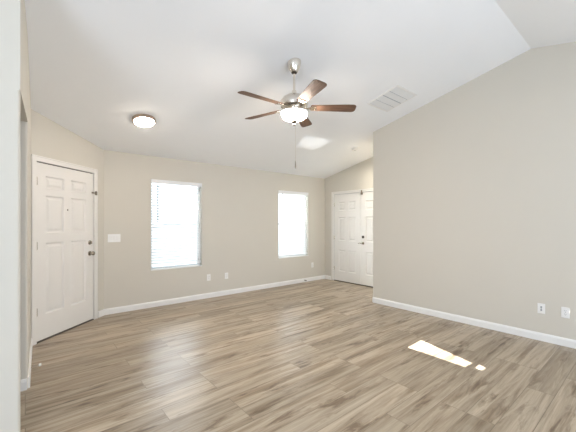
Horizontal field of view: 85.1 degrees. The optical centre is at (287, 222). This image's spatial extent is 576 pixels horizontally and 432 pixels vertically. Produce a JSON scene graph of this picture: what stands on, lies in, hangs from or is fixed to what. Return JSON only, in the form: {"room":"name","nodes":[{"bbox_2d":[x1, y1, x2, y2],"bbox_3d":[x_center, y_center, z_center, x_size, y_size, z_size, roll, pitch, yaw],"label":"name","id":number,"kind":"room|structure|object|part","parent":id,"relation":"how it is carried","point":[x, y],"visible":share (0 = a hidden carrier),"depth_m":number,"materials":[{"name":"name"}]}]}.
{"room":"living room","nodes":[
{"label":"living room","id":0,"kind":"room"},
{"bbox_2d":[0,0,19,431],"bbox_3d":[-2.229,-0.169,1.573,1.350,3.078,0.120,0,0,-40],"label":"wall","id":1,"kind":"structure","parent":0,"point":[9,94],"depth_m":1.93,"materials":[{"name":"beige paint"}]},
{"bbox_2d":[17,0,30,388],"bbox_3d":[-2.761,-0.169,2.336,1.332,3.078,1.973,0,0,-40],"label":"wall","id":2,"kind":"structure","parent":0,"point":[23,77],"depth_m":2.57,"materials":[{"name":"beige paint"}]},
{"bbox_2d":[20,378,26,391],"bbox_3d":[-2.614,1.325,2.207,1.195,0.090,0.014,0,0,-38],"label":"baseboard","id":3,"kind":"structure","parent":2,"relation":"attached to","point":[23,383],"depth_m":2.56,"materials":[{"name":"white paint"}]},
{"bbox_2d":[28,338,32,387],"bbox_3d":[-2.502,1.325,3.049,0.014,0.090,1.138,0,0,-38],"label":"baseboard","id":4,"kind":"structure","parent":2,"relation":"attached to","point":[31,344],"depth_m":2.87,"materials":[{"name":"white paint"}]},
{"bbox_2d":[31,109,103,310],"bbox_3d":[-2.866,0.051,4.082,0.140,2.638,1.172,0,0,6],"label":"wall","id":5,"kind":"structure","parent":0,"point":[49,139],"depth_m":4.09,"materials":[{"name":"beige paint"}]},
{"bbox_2d":[31,154,97,344],"bbox_3d":[-2.840,0.303,3.998,0.209,2.134,1.024,0,0,6],"label":"door","id":6,"kind":"structure","parent":5,"relation":"in","point":[64,201],"depth_m":3.92,"materials":[{"name":"white paint"}]},
{"bbox_2d":[98,309,104,317],"bbox_3d":[-2.732,1.325,4.595,0.014,0.090,0.122,0,0,6],"label":"baseboard","id":7,"kind":"structure","parent":5,"relation":"attached to","point":[101,313],"depth_m":4.59,"materials":[{"name":"white paint"}]},
{"bbox_2d":[104,150,324,308],"bbox_3d":[-0.966,0.143,6.227,4.765,2.454,0.140,0,0,-40],"label":"wall","id":8,"kind":"structure","parent":0,"point":[239,206],"depth_m":5.74,"materials":[{"name":"beige paint"}]},
{"bbox_2d":[108,234,119,241],"bbox_3d":[-2.625,0.231,4.738,0.172,0.120,0.012,0,0,-40],"label":"light switch","id":9,"kind":"object","parent":8,"relation":"attached to","point":[111,237],"visible":1,"depth_m":4.73,"materials":[{"name":"white plastic"}]},
{"bbox_2d":[151,183,201,270],"bbox_3d":[-1.926,0.034,5.412,0.878,1.492,0.147,0,0,-40],"label":"window","id":10,"kind":"structure","parent":8,"relation":"in","point":[192,264],"depth_m":5.46,"materials":[{"name":"plastic"}]},
{"bbox_2d":[151,179,201,266],"bbox_3d":[-1.897,0.003,5.377,0.874,1.425,0.092,0,0,-40],"label":"window blind","id":11,"kind":"object","parent":10,"relation":"attached to","point":[153,240],"visible":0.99,"depth_m":5.37,"materials":[{"name":"plastic"}]},
{"bbox_3d":[-1.911,0.705,5.389,0.860,0.020,0.050,0,0,-40],"label":"rail","id":12,"kind":"part","parent":11,"relation":"part of","materials":[{"name":"white plastic"}]},
{"bbox_3d":[-1.910,0.770,5.393,0.876,0.020,0.097,0,0,-40],"label":"sill","id":13,"kind":"part","parent":10,"relation":"part of","materials":[{"name":"white paint"}]},
{"bbox_2d":[104,275,324,314],"bbox_3d":[-0.907,1.325,6.176,4.741,0.090,0.014,0,0,-40],"label":"baseboard","id":14,"kind":"structure","parent":8,"relation":"attached to","point":[114,310],"depth_m":5.62,"materials":[{"name":"white paint"}]},
{"bbox_2d":[278,196,307,258],"bbox_3d":[0.094,0.035,7.103,0.885,1.481,0.147,0,0,-40],"label":"window","id":15,"kind":"structure","parent":8,"relation":"in","point":[302,255],"depth_m":7.28,"materials":[{"name":"plastic"}]},
{"bbox_2d":[278,190,307,256],"bbox_3d":[0.123,0.013,7.068,0.881,1.434,0.092,0,0,-40],"label":"window blind","id":16,"kind":"object","parent":15,"relation":"attached to","point":[293,225],"visible":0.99,"depth_m":7.08,"materials":[{"name":"plastic"}]},
{"bbox_3d":[0.108,0.720,7.081,0.867,0.020,0.050,0,0,-40],"label":"rail","id":17,"kind":"part","parent":16,"relation":"part of","materials":[{"name":"white plastic"}]},
{"bbox_3d":[0.110,0.765,7.084,0.883,0.020,0.097,0,0,-40],"label":"sill","id":18,"kind":"part","parent":15,"relation":"part of","materials":[{"name":"white paint"}]},
{"bbox_2d":[20,279,575,431],"bbox_3d":[0.320,1.400,1.611,8.960,0.060,8.860,0,0,-40],"label":"floor","id":19,"kind":"structure","parent":0,"point":[320,355],"depth_m":2.83,"materials":[{"name":"brown laminate"}]},
{"bbox_2d":[25,0,575,178],"bbox_3d":[0.320,-1.609,1.611,8.960,1.112,8.860,0,0,-40],"label":"ceiling","id":20,"kind":"structure","parent":0,"point":[95,65],"depth_m":3.33,"materials":[{"name":"paint"}]},
{"bbox_2d":[132,114,155,126],"bbox_3d":[-1.841,-1.300,4.013,0.282,0.107,0.284,0,0,43],"label":"light","id":21,"kind":"object","parent":20,"relation":"attached to","point":[142,120],"visible":1,"depth_m":3.95,"materials":[{"name":"white glass"}]},
{"bbox_2d":[134,117,153,126],"bbox_3d":[-1.836,-1.273,4.006,0.242,0.033,0.242,0,-13,-40],"label":"diffuser","id":22,"kind":"object","parent":21,"relation":"attached to","point":[139,121],"depth_m":3.96,"materials":[{"name":"white glass"}]},
{"bbox_2d":[238,58,355,168],"bbox_3d":[0.027,-1.157,3.333,1.235,1.151,1.280,0,0,-40],"label":"ceiling fan","id":23,"kind":"object","parent":20,"relation":"hanging from","point":[294,105],"visible":1,"depth_m":3.29,"materials":[{"name":"brown wood"}]},
{"bbox_3d":[-0.263,-1.233,3.100,0.490,0.006,0.136,0,12,-38],"label":"blade","id":24,"kind":"part","parent":23,"relation":"part of","materials":[{"name":"brown wood"}]},
{"bbox_3d":[-0.281,-1.233,3.591,0.490,0.006,0.136,0,12,34],"label":"blade","id":25,"kind":"part","parent":23,"relation":"part of","materials":[{"name":"brown wood"}]},
{"bbox_3d":[0.066,-1.135,3.358,0.276,0.082,0.276,0,0,-40],"label":"lamp shade","id":26,"kind":"part","parent":23,"relation":"part of","materials":[{"name":"white glass"}]},
{"bbox_3d":[0.079,-0.865,3.361,0.002,0.410,0.002,0,0,-40],"label":"pull chain","id":27,"kind":"part","parent":23,"relation":"part of","materials":[{"name":"silver metal"}]},
{"bbox_3d":[0.181,-1.233,3.760,0.136,0.006,0.490,-12,-3,16],"label":"blade","id":28,"kind":"part","parent":23,"relation":"part of","materials":[{"name":"brown wood"}]},
{"bbox_3d":[0.210,-1.233,2.966,0.136,0.006,0.490,13,-4,-20],"label":"blade","id":29,"kind":"part","parent":23,"relation":"part of","materials":[{"name":"brown wood"}]},
{"bbox_3d":[0.484,-1.233,3.373,0.490,0.006,0.136,0,-12,-2],"label":"blade","id":30,"kind":"part","parent":23,"relation":"part of","materials":[{"name":"brown wood"}]},
{"bbox_2d":[367,84,416,111],"bbox_3d":[1.458,-1.734,4.403,0.504,0.116,0.479,0,0,-40],"label":"ceiling vent","id":31,"kind":"object","parent":20,"relation":"in","point":[397,95],"visible":1,"depth_m":4.38,"materials":[{"name":"white metal"}]},
{"bbox_2d":[325,157,372,275],"bbox_3d":[1.590,-0.096,6.994,0.140,2.932,2.246,0,0,-40],"label":"wall","id":32,"kind":"structure","parent":0,"point":[358,176],"depth_m":7.27,"materials":[{"name":"beige paint"}]},
{"bbox_2d":[331,188,372,287],"bbox_3d":[1.619,0.319,6.915,0.199,2.103,1.652,0,0,-40],"label":"door","id":33,"kind":"structure","parent":32,"relation":"in","point":[351,210],"depth_m":7.05,"materials":[{"name":"white paint"}]},
{"bbox_2d":[373,42,575,339],"bbox_3d":[3.974,-0.348,3.340,1.178,3.436,6.418,0,0,-40],"label":"wall","id":34,"kind":"structure","parent":0,"point":[474,187],"depth_m":4.06,"materials":[{"name":"beige paint"}]},
{"bbox_2d":[373,297,575,348],"bbox_3d":[3.522,1.325,2.951,0.014,0.090,6.403,0,0,-40],"label":"baseboard","id":35,"kind":"structure","parent":34,"relation":"attached to","point":[566,342],"depth_m":4.08,"materials":[{"name":"white paint"}]},
{"bbox_2d":[537,303,544,313],"bbox_3d":[2.944,0.996,3.646,0.008,0.117,0.072,0,0,-40],"label":"wall outlet","id":36,"kind":"object","parent":34,"relation":"attached to","point":[540,307],"visible":1,"depth_m":3.65,"materials":[{"name":"white plastic"}]},
{"bbox_2d":[561,307,569,318],"bbox_3d":[3.080,0.997,3.483,0.010,0.117,0.072,0,0,-40],"label":"wall outlet","id":37,"kind":"object","parent":34,"relation":"attached to","point":[565,312],"visible":1,"depth_m":3.48,"materials":[{"name":"white plastic"}]}
]}

